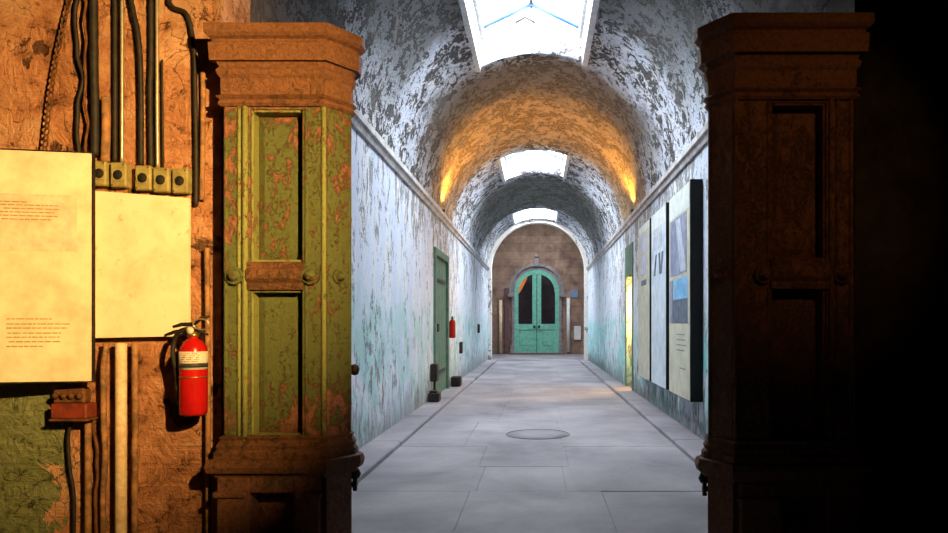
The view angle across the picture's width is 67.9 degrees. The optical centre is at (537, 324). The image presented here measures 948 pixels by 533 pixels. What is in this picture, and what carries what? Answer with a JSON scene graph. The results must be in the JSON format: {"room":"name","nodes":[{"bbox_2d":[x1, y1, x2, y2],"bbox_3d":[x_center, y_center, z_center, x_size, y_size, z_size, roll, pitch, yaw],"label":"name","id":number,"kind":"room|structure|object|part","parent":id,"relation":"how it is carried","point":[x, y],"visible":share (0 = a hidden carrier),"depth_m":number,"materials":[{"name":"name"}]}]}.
{"room":"prison interior","nodes":[
{"label":"prison interior","id":0,"kind":"room"},
{"bbox_2d":[250,0,487,448],"bbox_3d":[-1.680,-0.345,12.598,0.320,2.890,17.805,0,0,0],"label":"wall","id":1,"kind":"structure","parent":0,"point":[394,233],"depth_m":7.41,"materials":[{"name":"white paint"}]},
{"bbox_2d":[351,109,489,270],"bbox_3d":[-1.492,-1.705,12.850,0.075,0.150,16.700,0,0,0],"label":"trim","id":2,"kind":"structure","parent":1,"relation":"attached to","point":[359,122],"depth_m":7.68,"materials":[{"name":"white paint"}]},
{"bbox_2d":[352,360,496,487],"bbox_3d":[-1.410,1.086,12.550,0.320,0.068,17.292,0,0,0],"label":"baseboard","id":3,"kind":"structure","parent":1,"relation":"attached to","point":[380,448],"depth_m":7.22,"materials":[{"name":"concrete"}]},
{"bbox_2d":[428,390,440,401],"bbox_3d":[-1.425,0.978,9.650,0.150,0.155,0.200,0,0,0],"label":"block","id":4,"kind":"object","parent":3,"relation":"on","point":[434,395],"visible":1,"depth_m":9.55,"materials":[{"name":"black metal"}]},
{"bbox_2d":[451,376,461,386],"bbox_3d":[-1.405,0.968,12.050,0.170,0.175,0.200,0,0,0],"label":"box","id":5,"kind":"object","parent":3,"relation":"on","point":[456,381],"visible":1,"depth_m":11.95,"materials":[{"name":"black metal"}]},
{"bbox_2d":[430,363,438,389],"bbox_3d":[-1.470,0.800,9.950,0.100,0.500,0.200,0,0,0],"label":"bracket","id":6,"kind":"object","parent":1,"relation":"attached to","point":[434,368],"visible":0.8,"depth_m":9.86,"materials":[{"name":"black metal"}]},
{"bbox_2d":[433,247,448,391],"bbox_3d":[-1.525,-0.020,10.950,0.110,2.240,1.540,0,0,0],"label":"door","id":7,"kind":"structure","parent":1,"relation":"in","point":[440,260],"depth_m":11.05,"materials":[{"name":"green metal"}]},
{"bbox_2d":[449,316,455,337],"bbox_3d":[-1.450,0.037,11.850,0.107,0.366,0.107,0,0,0],"label":"fire extinguisher","id":8,"kind":"object","parent":1,"relation":"attached to","point":[452,325],"visible":1,"depth_m":11.80,"materials":[{"name":"red metal"}]},
{"bbox_2d":[459,342,462,353],"bbox_3d":[-1.495,0.434,13.369,0.050,0.213,0.521,0,0,0],"label":"wall socket","id":9,"kind":"object","parent":1,"relation":"attached to","point":[460,343],"visible":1,"depth_m":13.28,"materials":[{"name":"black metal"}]},
{"bbox_2d":[0,0,947,532],"bbox_3d":[0.000,-1.450,3.530,10.400,5.300,0.340,0,0,0],"label":"wall","id":10,"kind":"structure","parent":0,"point":[36,494],"depth_m":3.36,"materials":[{"name":"paint"}]},
{"bbox_2d":[0,148,94,383],"bbox_3d":[-2.468,-0.267,3.279,0.796,1.065,0.234,0,0,-11],"label":"sign board","id":11,"kind":"object","parent":10,"relation":"attached to","point":[47,197],"visible":1,"depth_m":3.20,"materials":[{"name":"beige paper"}]},
{"bbox_2d":[43,0,71,149],"bbox_3d":[-2.266,-1.217,3.314,0.148,0.824,0.030,0,0,-7],"label":"chain","id":12,"kind":"object","parent":10,"relation":"hanging from","point":[67,1],"visible":1,"depth_m":3.31,"materials":[{"name":"metal"}]},
{"bbox_2d":[49,387,99,421],"bbox_3d":[-2.193,0.373,3.308,0.195,0.152,0.105,0,0,0],"label":"switch box","id":13,"kind":"object","parent":10,"relation":"attached to","point":[71,404],"visible":0.97,"depth_m":3.29,"materials":[{"name":"metal"}]},
{"bbox_2d":[66,422,75,532],"bbox_3d":[-2.221,0.834,3.330,0.045,0.758,0.015,0,0,0],"label":"cable","id":14,"kind":"object","parent":13,"relation":"hanging from","point":[68,453],"visible":0.97,"depth_m":3.32,"materials":[{"name":"black rubber"}]},
{"bbox_2d":[73,0,83,151],"bbox_3d":[-2.183,-1.746,3.330,0.058,1.884,0.017,0,0,0],"label":"cable","id":15,"kind":"object","parent":10,"relation":"attached to","point":[76,3],"visible":0.94,"depth_m":3.32,"materials":[{"name":"black rubber"}]},
{"bbox_2d":[82,0,89,151],"bbox_3d":[-2.140,-1.742,3.315,0.033,1.867,0.011,0,0,0],"label":"cable","id":16,"kind":"object","parent":10,"relation":"attached to","point":[85,1],"visible":1,"depth_m":3.31,"materials":[{"name":"rubber"}]},
{"bbox_2d":[84,423,91,532],"bbox_3d":[-2.131,0.836,3.315,0.030,0.744,0.028,0,0,0],"label":"pipe","id":17,"kind":"object","parent":10,"relation":"attached to","point":[87,426],"visible":1,"depth_m":3.30,"materials":[{"name":"brown metal"}]},
{"bbox_2d":[89,0,99,156],"bbox_3d":[-2.112,-1.746,3.330,0.048,1.884,0.036,0,0,0],"label":"cable","id":18,"kind":"object","parent":10,"relation":"attached to","point":[93,4],"visible":0.98,"depth_m":3.32,"materials":[{"name":"black rubber"}]},
{"bbox_2d":[92,420,99,532],"bbox_3d":[-2.104,0.833,3.330,0.039,0.765,0.015,0,0,0],"label":"cable","id":19,"kind":"object","parent":10,"relation":"attached to","point":[94,435],"visible":1,"depth_m":3.32,"materials":[{"name":"rubber"}]},
{"bbox_2d":[95,161,110,186],"bbox_3d":[-2.075,-0.719,3.333,0.060,0.117,0.054,0,0,0],"label":"electrical box","id":20,"kind":"object","parent":10,"relation":"attached to","point":[102,168],"visible":0.82,"depth_m":3.31,"materials":[{"name":"paint"}]},
{"bbox_2d":[100,343,108,532],"bbox_3d":[-2.050,0.645,3.310,0.041,1.122,0.025,0,0,0],"label":"pipe","id":21,"kind":"object","parent":10,"relation":"attached to","point":[103,388],"visible":1,"depth_m":3.30,"materials":[{"name":"brown metal"}]},
{"bbox_2d":[100,96,110,162],"bbox_3d":[-2.054,-0.928,3.325,0.045,0.310,0.038,0,0,0],"label":"pipe","id":22,"kind":"object","parent":10,"relation":"attached to","point":[105,100],"visible":1,"depth_m":3.31,"materials":[{"name":"orange metal"}]},
{"bbox_2d":[112,0,117,161],"bbox_3d":[-2.019,-1.737,3.340,0.025,1.918,0.021,0,0,0],"label":"cable","id":23,"kind":"object","parent":10,"relation":"attached to","point":[114,2],"visible":0.98,"depth_m":3.33,"materials":[{"name":"black rubber"}]},
{"bbox_2d":[115,343,126,532],"bbox_3d":[-1.972,0.645,3.310,0.052,1.121,0.050,0,0,0],"label":"pipe","id":24,"kind":"object","parent":10,"relation":"attached to","point":[120,348],"visible":1,"depth_m":3.29,"materials":[{"name":"beige metal"}]},
{"bbox_2d":[111,162,130,188],"bbox_3d":[-1.987,-0.711,3.333,0.076,0.117,0.054,0,0,0],"label":"electrical box","id":25,"kind":"object","parent":10,"relation":"attached to","point":[120,171],"visible":1,"depth_m":3.31,"materials":[{"name":"paint"}]},
{"bbox_2d":[120,0,123,161],"bbox_3d":[-1.976,-1.727,3.325,0.017,1.914,0.016,0,0,0],"label":"conduit","id":26,"kind":"object","parent":10,"relation":"attached to","point":[121,1],"visible":1,"depth_m":3.32,"materials":[{"name":"white metal"}]},
{"bbox_2d":[131,343,138,532],"bbox_3d":[-1.908,0.645,3.310,0.039,1.122,0.027,0,0,0],"label":"pipe","id":27,"kind":"object","parent":10,"relation":"attached to","point":[134,346],"visible":1,"depth_m":3.30,"materials":[{"name":"brown metal"}]},
{"bbox_2d":[128,0,143,164],"bbox_3d":[-1.915,-1.724,3.330,0.078,1.927,0.023,0,0,0],"label":"cable","id":28,"kind":"object","parent":10,"relation":"attached to","point":[131,2],"visible":1,"depth_m":3.32,"materials":[{"name":"black rubber"}]},
{"bbox_2d":[95,191,190,337],"bbox_3d":[-1.876,-0.286,3.330,0.462,0.695,0.060,0,0,0],"label":"sign board","id":29,"kind":"object","parent":10,"relation":"attached to","point":[143,242],"visible":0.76,"depth_m":3.30,"materials":[{"name":"beige paper"}]},
{"bbox_2d":[135,165,153,191],"bbox_3d":[-1.871,-0.697,3.333,0.076,0.117,0.054,0,0,0],"label":"electrical box","id":30,"kind":"object","parent":10,"relation":"attached to","point":[143,173],"visible":0.97,"depth_m":3.31,"materials":[{"name":"paint"}]},
{"bbox_2d":[147,0,153,167],"bbox_3d":[-1.849,-1.722,3.340,0.029,1.947,0.023,0,0,0],"label":"cable","id":31,"kind":"object","parent":10,"relation":"attached to","point":[150,2],"visible":0.99,"depth_m":3.33,"materials":[{"name":"black rubber"}]},
{"bbox_2d":[155,0,158,166],"bbox_3d":[-1.809,-1.712,3.325,0.018,1.943,0.014,0,0,0],"label":"conduit","id":32,"kind":"object","parent":10,"relation":"attached to","point":[156,1],"visible":1,"depth_m":3.32,"materials":[{"name":"white metal"}]},
{"bbox_2d":[161,60,163,166],"bbox_3d":[-1.792,-1.007,3.340,0.015,0.515,0.010,0,0,0],"label":"cable","id":33,"kind":"object","parent":10,"relation":"attached to","point":[162,100],"visible":1,"depth_m":3.34,"materials":[{"name":"black rubber"}]},
{"bbox_2d":[153,167,172,193],"bbox_3d":[-1.786,-0.688,3.333,0.076,0.117,0.054,0,0,0],"label":"electrical box","id":34,"kind":"object","parent":10,"relation":"attached to","point":[162,176],"visible":0.97,"depth_m":3.31,"materials":[{"name":"paint"}]},
{"bbox_2d":[172,168,191,194],"bbox_3d":[-1.696,-0.683,3.333,0.076,0.117,0.054,0,0,0],"label":"electrical box","id":35,"kind":"object","parent":10,"relation":"attached to","point":[181,177],"visible":1,"depth_m":3.31,"materials":[{"name":"paint"}]},
{"bbox_2d":[166,0,198,205],"bbox_3d":[-1.696,-1.632,3.340,0.152,2.128,0.021,0,0,0],"label":"cable","id":36,"kind":"object","parent":10,"relation":"attached to","point":[169,2],"visible":1,"depth_m":3.33,"materials":[{"name":"black rubber"}]},
{"bbox_2d":[170,315,209,415],"bbox_3d":[-1.616,0.185,3.249,0.160,0.458,0.206,0,0,-28],"label":"fire extinguisher","id":37,"kind":"object","parent":10,"relation":"attached to","point":[191,380],"visible":1,"depth_m":3.18,"materials":[{"name":"red metal"}]},
{"bbox_2d":[181,353,198,361],"bbox_3d":[-1.575,0.147,3.165,0.074,0.037,0.014,0,0,-11],"label":"print","id":38,"kind":"object","parent":37,"relation":"on","point":[185,357],"depth_m":3.16},
{"bbox_3d":[-1.587,0.003,3.213,0.169,0.094,0.037,0,0,0],"label":"lever","id":39,"kind":"part","parent":37,"relation":"part of","materials":[{"name":"black metal"}]},
{"bbox_2d":[199,69,205,199],"bbox_3d":[-1.601,-0.906,3.340,0.029,0.620,0.023,0,0,0],"label":"pipe","id":40,"kind":"object","parent":10,"relation":"attached to","point":[202,71],"visible":1,"depth_m":3.33,"materials":[{"name":"metal"}]},
{"bbox_2d":[204,248,210,532],"bbox_3d":[-1.567,0.365,3.320,0.030,1.461,0.024,0,0,0],"label":"pipe","id":41,"kind":"object","parent":10,"relation":"attached to","point":[206,250],"visible":0.88,"depth_m":3.31,"materials":[{"name":"brown metal"}]},
{"bbox_2d":[352,354,707,532],"bbox_3d":[0.000,1.250,10.600,12.000,0.300,33.200,0,0,0],"label":"floor","id":42,"kind":"structure","parent":0,"point":[461,471],"depth_m":5.30,"materials":[{"name":"concrete"}]},
{"bbox_2d":[203,22,364,532],"bbox_3d":[-1.172,-0.132,3.407,0.674,2.464,0.506,0,0,0],"label":"pillar","id":43,"kind":"structure","parent":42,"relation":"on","point":[287,458],"depth_m":3.22,"materials":[{"name":"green wood"}]},
{"bbox_3d":[-1.435,-0.191,3.220,0.018,1.682,0.018,0,0,-23],"label":"bead moulding","id":44,"kind":"part","parent":43,"relation":"part of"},
{"bbox_3d":[-1.375,-0.191,3.219,0.015,1.682,0.015,0,0,22],"label":"bead moulding","id":45,"kind":"part","parent":43,"relation":"part of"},
{"bbox_3d":[-1.347,-0.191,3.218,0.024,1.682,0.024,0,0,-23],"label":"bead moulding","id":46,"kind":"part","parent":43,"relation":"part of","materials":[{"name":"green paint"}]},
{"bbox_3d":[-1.205,-0.225,3.209,0.259,0.129,0.026,0,0,0],"label":"cross rail","id":47,"kind":"part","parent":43,"relation":"part of","materials":[{"name":"brown wood"}]},
{"bbox_3d":[-1.211,0.177,3.267,0.228,0.676,0.078,0,0,0],"label":"panel moulding","id":48,"kind":"part","parent":43,"relation":"part of","materials":[{"name":"green paint"}]},
{"bbox_3d":[-1.211,-0.641,3.267,0.228,0.702,0.078,0,0,0],"label":"panel moulding","id":49,"kind":"part","parent":43,"relation":"part of","materials":[{"name":"green paint"}]},
{"bbox_3d":[-1.205,-0.641,3.288,0.215,0.678,0.016,0,0,0],"label":"panel","id":50,"kind":"part","parent":43,"relation":"part of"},
{"bbox_3d":[-1.205,0.177,3.288,0.215,0.652,0.016,0,0,0],"label":"panel","id":51,"kind":"part","parent":43,"relation":"part of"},
{"bbox_3d":[-1.172,-1.272,3.407,0.674,0.184,0.506,0,0,0],"label":"cornice","id":52,"kind":"part","parent":43,"relation":"part of","materials":[{"name":"brown wood"}]},
{"bbox_3d":[-1.172,0.559,3.423,0.610,0.106,0.474,0,0,0],"label":"moulding","id":53,"kind":"part","parent":43,"relation":"part of","materials":[{"name":"brown wood"}]},
{"bbox_3d":[-1.066,-0.191,3.220,0.013,1.682,0.013,0,0,-22],"label":"bead moulding","id":54,"kind":"part","parent":43,"relation":"part of","materials":[{"name":"green paint"}]},
{"bbox_3d":[-0.985,-0.191,3.220,0.022,1.682,0.022,0,0,23],"label":"bead moulding","id":55,"kind":"part","parent":43,"relation":"part of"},
{"bbox_3d":[-0.901,-0.191,3.335,0.022,1.682,0.022,0,0,23],"label":"bead moulding","id":56,"kind":"part","parent":43,"relation":"part of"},
{"bbox_3d":[-0.904,0.216,3.385,0.082,0.056,0.048,0,0,0],"label":"knob","id":57,"kind":"part","parent":43,"relation":"part of","materials":[{"name":"black metal"}]},
{"bbox_2d":[504,288,509,353],"bbox_3d":[-1.175,-0.151,26.549,0.200,2.502,0.099,0,0,0],"label":"wooden post","id":58,"kind":"object","parent":42,"relation":"on","point":[506,290],"visible":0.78,"depth_m":26.50,"materials":[{"name":"brown wood"}]},
{"bbox_2d":[506,429,569,439],"bbox_3d":[0.000,1.108,7.050,0.645,0.024,0.645,0,0,0],"label":"manhole cover","id":59,"kind":"object","parent":42,"relation":"on","point":[537,434],"visible":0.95,"depth_m":7.01,"materials":[{"name":"concrete"}]},
{"bbox_2d":[694,12,874,532],"bbox_3d":[1.101,-0.132,3.307,0.737,2.464,0.506,0,0,0],"label":"pillar","id":60,"kind":"structure","parent":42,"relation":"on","point":[780,453],"depth_m":3.12,"materials":[{"name":"brown wood"}]},
{"bbox_3d":[0.798,-0.191,3.235,0.022,1.682,0.022,0,0,23],"label":"bead moulding","id":61,"kind":"part","parent":60,"relation":"part of","materials":[{"name":"brown wood"}]},
{"bbox_3d":[0.882,-0.191,3.120,0.022,1.682,0.022,0,0,-23],"label":"bead moulding","id":62,"kind":"part","parent":60,"relation":"part of","materials":[{"name":"brown wood"}]},
{"bbox_3d":[1.026,-0.191,3.120,0.013,1.682,0.013,0,0,-22],"label":"bead moulding","id":63,"kind":"part","parent":60,"relation":"part of","materials":[{"name":"brown wood"}]},
{"bbox_3d":[1.101,0.559,3.323,0.673,0.106,0.474,0,0,0],"label":"moulding","id":64,"kind":"part","parent":60,"relation":"part of","materials":[{"name":"brown wood"}]},
{"bbox_3d":[1.101,-1.272,3.307,0.737,0.184,0.506,0,0,0],"label":"cornice","id":65,"kind":"part","parent":60,"relation":"part of","materials":[{"name":"brown wood"}]},
{"bbox_3d":[1.165,-0.641,3.188,0.215,0.678,0.016,0,0,0],"label":"panel","id":66,"kind":"part","parent":60,"relation":"part of","materials":[{"name":"brown wood"}]},
{"bbox_3d":[1.165,0.177,3.188,0.215,0.652,0.016,0,0,0],"label":"panel","id":67,"kind":"part","parent":60,"relation":"part of","materials":[{"name":"brown wood"}]},
{"bbox_3d":[1.171,0.177,3.167,0.228,0.676,0.078,0,0,0],"label":"panel moulding","id":68,"kind":"part","parent":60,"relation":"part of","materials":[{"name":"brown wood"}]},
{"bbox_3d":[1.171,-0.641,3.167,0.228,0.702,0.078,0,0,0],"label":"panel moulding","id":69,"kind":"part","parent":60,"relation":"part of","materials":[{"name":"brown wood"}]},
{"bbox_3d":[1.165,-0.225,3.109,0.259,0.129,0.026,0,0,0],"label":"cross rail","id":70,"kind":"part","parent":60,"relation":"part of","materials":[{"name":"brown wood"}]},
{"bbox_3d":[1.307,-0.191,3.118,0.024,1.682,0.024,0,0,-23],"label":"bead moulding","id":71,"kind":"part","parent":60,"relation":"part of","materials":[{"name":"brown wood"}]},
{"bbox_3d":[1.335,-0.191,3.119,0.015,1.682,0.015,0,0,-22],"label":"bead moulding","id":72,"kind":"part","parent":60,"relation":"part of","materials":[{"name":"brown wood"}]},
{"bbox_3d":[1.395,-0.191,3.120,0.018,1.682,0.018,0,0,23],"label":"bead moulding","id":73,"kind":"part","parent":60,"relation":"part of","materials":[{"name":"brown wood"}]},
{"bbox_2d":[492,224,583,353],"bbox_3d":[0.000,-1.600,26.800,5.800,5.600,0.400,0,0,0],"label":"wall","id":74,"kind":"structure","parent":0,"point":[555,249],"depth_m":26.60,"materials":[{"name":"brown brick"}]},
{"bbox_2d":[499,300,501,352],"bbox_3d":[-1.421,0.057,26.530,0.120,2.009,0.120,0,0,0],"label":"pipe","id":75,"kind":"object","parent":74,"relation":"attached to","point":[500,301],"visible":1,"depth_m":26.48,"materials":[{"name":"beige metal"}]},
{"bbox_2d":[508,254,565,353],"bbox_3d":[-0.048,-0.804,26.360,2.171,3.809,0.520,0,0,0],"label":"door","id":76,"kind":"structure","parent":74,"relation":"in","point":[536,290],"depth_m":26.52,"materials":[{"name":"green wood"}]},
{"bbox_3d":[-0.570,-1.567,26.540,0.342,0.779,0.009,0,0,0],"label":"orange pane","id":77,"kind":"part","parent":76,"relation":"part of","materials":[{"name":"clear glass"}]},
{"bbox_3d":[-0.480,0.501,26.547,0.526,0.678,0.035,0,0,0],"label":"panel","id":78,"kind":"part","parent":76,"relation":"part of","materials":[{"name":"paint"}]},
{"bbox_3d":[-0.480,-0.905,26.550,0.546,1.733,0.010,0,0,0],"label":"glass","id":79,"kind":"part","parent":76,"relation":"part of","materials":[{"name":"black glass"}]},
{"bbox_3d":[0.385,0.501,26.547,0.526,0.678,0.035,0,0,0],"label":"panel","id":80,"kind":"part","parent":76,"relation":"part of","materials":[{"name":"paint"}]},
{"bbox_3d":[0.385,-0.905,26.550,0.546,1.733,0.010,0,0,0],"label":"glass","id":81,"kind":"part","parent":76,"relation":"part of","materials":[{"name":"black glass"}]},
{"bbox_2d":[567,298,569,351],"bbox_3d":[1.155,0.000,26.520,0.140,2.046,0.140,0,0,0],"label":"pipe","id":82,"kind":"object","parent":74,"relation":"attached to","point":[568,299],"visible":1,"depth_m":26.46,"materials":[{"name":"white metal"}]},
{"bbox_2d":[571,290,577,296],"bbox_3d":[1.368,-1.188,26.580,0.266,0.285,0.040,0,0,0],"label":"wall plaque","id":83,"kind":"object","parent":74,"relation":"attached to","point":[574,293],"visible":1,"depth_m":26.56,"materials":[{"name":"blue metal"}]},
{"bbox_2d":[574,326,580,339],"bbox_3d":[1.501,0.304,26.575,0.266,0.532,0.050,0,0,0],"label":"notice sheet","id":84,"kind":"object","parent":74,"relation":"attached to","point":[577,329],"visible":1,"depth_m":26.55,"materials":[{"name":"white paper"}]},
{"bbox_2d":[488,219,587,359],"bbox_3d":[0.000,-1.600,21.350,5.400,5.600,0.300,0,0,0],"label":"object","id":85,"kind":"structure","parent":0,"point":[511,229],"depth_m":21.20,"materials":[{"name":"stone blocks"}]},
{"bbox_2d":[262,0,829,263],"bbox_3d":[0.000,-2.535,12.400,3.384,1.703,18.009,0,0,0],"label":"ceiling","id":86,"kind":"structure","parent":0,"point":[623,118],"depth_m":8.43,"materials":[{"name":"paint"}]},
{"bbox_2d":[458,0,599,71],"bbox_3d":[-0.080,-3.407,7.335,1.340,0.786,2.010,0,0,0],"label":"window","id":87,"kind":"structure","parent":86,"relation":"attached to","point":[515,32],"depth_m":8.27,"materials":[{"name":"white glass"}]},
{"bbox_2d":[498,150,569,182],"bbox_3d":[-0.080,-3.407,13.805,1.340,0.786,2.010,0,0,0],"label":"window","id":88,"kind":"structure","parent":86,"relation":"attached to","point":[509,167],"depth_m":14.74,"materials":[{"name":"white glass"}]},
{"bbox_2d":[511,209,558,224],"bbox_3d":[-0.080,-3.407,20.165,1.340,0.786,1.870,0,0,0],"label":"window","id":89,"kind":"structure","parent":86,"relation":"attached to","point":[530,213],"depth_m":21.03,"materials":[{"name":"white glass"}]},
{"bbox_2d":[588,5,825,440],"bbox_3d":[1.680,-0.345,12.598,0.320,2.890,17.805,0,0,0],"label":"wall","id":90,"kind":"structure","parent":0,"point":[606,278],"depth_m":12.02,"materials":[{"name":"white paint"}]},
{"bbox_2d":[625,242,632,390],"bbox_3d":[1.562,-0.115,11.635,0.115,2.430,0.950,0,0,0],"label":"door","id":91,"kind":"structure","parent":90,"relation":"in","point":[629,249],"depth_m":11.77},
{"bbox_2d":[579,360,703,462],"bbox_3d":[1.410,1.086,12.550,0.320,0.068,17.292,0,0,0],"label":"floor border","id":92,"kind":"structure","parent":90,"relation":"attached to","point":[686,441],"depth_m":7.98,"materials":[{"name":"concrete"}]},
{"bbox_2d":[638,218,650,380],"bbox_3d":[1.457,-0.318,9.300,0.122,2.055,1.000,0,0,0],"label":"display panel","id":93,"kind":"object","parent":90,"relation":"attached to","point":[644,232],"visible":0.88,"depth_m":9.20,"materials":[{"name":"beige plastic"}]},
{"bbox_2d":[640,255,645,275],"bbox_3d":[1.399,-0.790,9.325,0.005,0.247,0.550,0,0,0],"label":"photo","id":94,"kind":"object","parent":93,"relation":"attached to","point":[642,257],"depth_m":9.32},
{"bbox_2d":[640,232,646,254],"bbox_3d":[1.400,-1.078,9.300,0.004,0.247,0.600,0,0,0],"label":"photo","id":95,"kind":"object","parent":93,"relation":"attached to","point":[643,236],"depth_m":9.28},
{"bbox_2d":[586,122,707,270],"bbox_3d":[1.492,-1.705,12.850,0.075,0.150,16.700,0,0,0],"label":"trim","id":96,"kind":"structure","parent":90,"relation":"attached to","point":[700,140],"depth_m":8.26,"materials":[{"name":"white paint"}]},
{"bbox_2d":[651,202,668,389],"bbox_3d":[1.457,-0.318,8.175,0.122,2.055,1.010,0,0,0],"label":"display panel","id":97,"kind":"object","parent":90,"relation":"attached to","point":[660,219],"visible":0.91,"depth_m":8.01,"materials":[{"name":"white plastic"}]},
{"bbox_2d":[653,224,661,250],"bbox_3d":[1.400,-1.016,8.200,0.004,0.247,0.556,0,0,0],"label":"photo","id":98,"kind":"object","parent":97,"relation":"attached to","point":[657,230],"depth_m":8.19},
{"bbox_2d":[669,179,702,401],"bbox_3d":[1.457,-0.318,6.975,0.122,2.055,1.050,0,0,0],"label":"display panel","id":99,"kind":"object","parent":90,"relation":"attached to","point":[686,206],"visible":1,"depth_m":6.63,"materials":[{"name":"grey"}]},
{"bbox_2d":[670,211,686,276],"bbox_3d":[1.400,-0.790,6.996,0.004,0.575,0.798,0,0,0],"label":"photo","id":100,"kind":"object","parent":99,"relation":"attached to","point":[678,224],"depth_m":6.95},
{"bbox_2d":[669,180,689,400],"bbox_3d":[1.403,-0.318,6.966,0.004,2.039,1.008,0,0,0],"label":"print","id":101,"kind":"object","parent":99,"relation":"attached to","point":[679,204],"depth_m":6.90},
{"bbox_2d":[673,298,687,322],"bbox_3d":[1.400,-0.138,6.912,0.004,0.236,0.714,0,0,0],"label":"photo","id":102,"kind":"object","parent":99,"relation":"attached to","point":[680,305],"depth_m":6.87},
{"bbox_2d":[674,276,687,301],"bbox_3d":[1.401,-0.338,6.891,0.002,0.247,0.672,0,0,0],"label":"photo","id":103,"kind":"object","parent":99,"relation":"attached to","point":[680,282],"depth_m":6.83}
]}

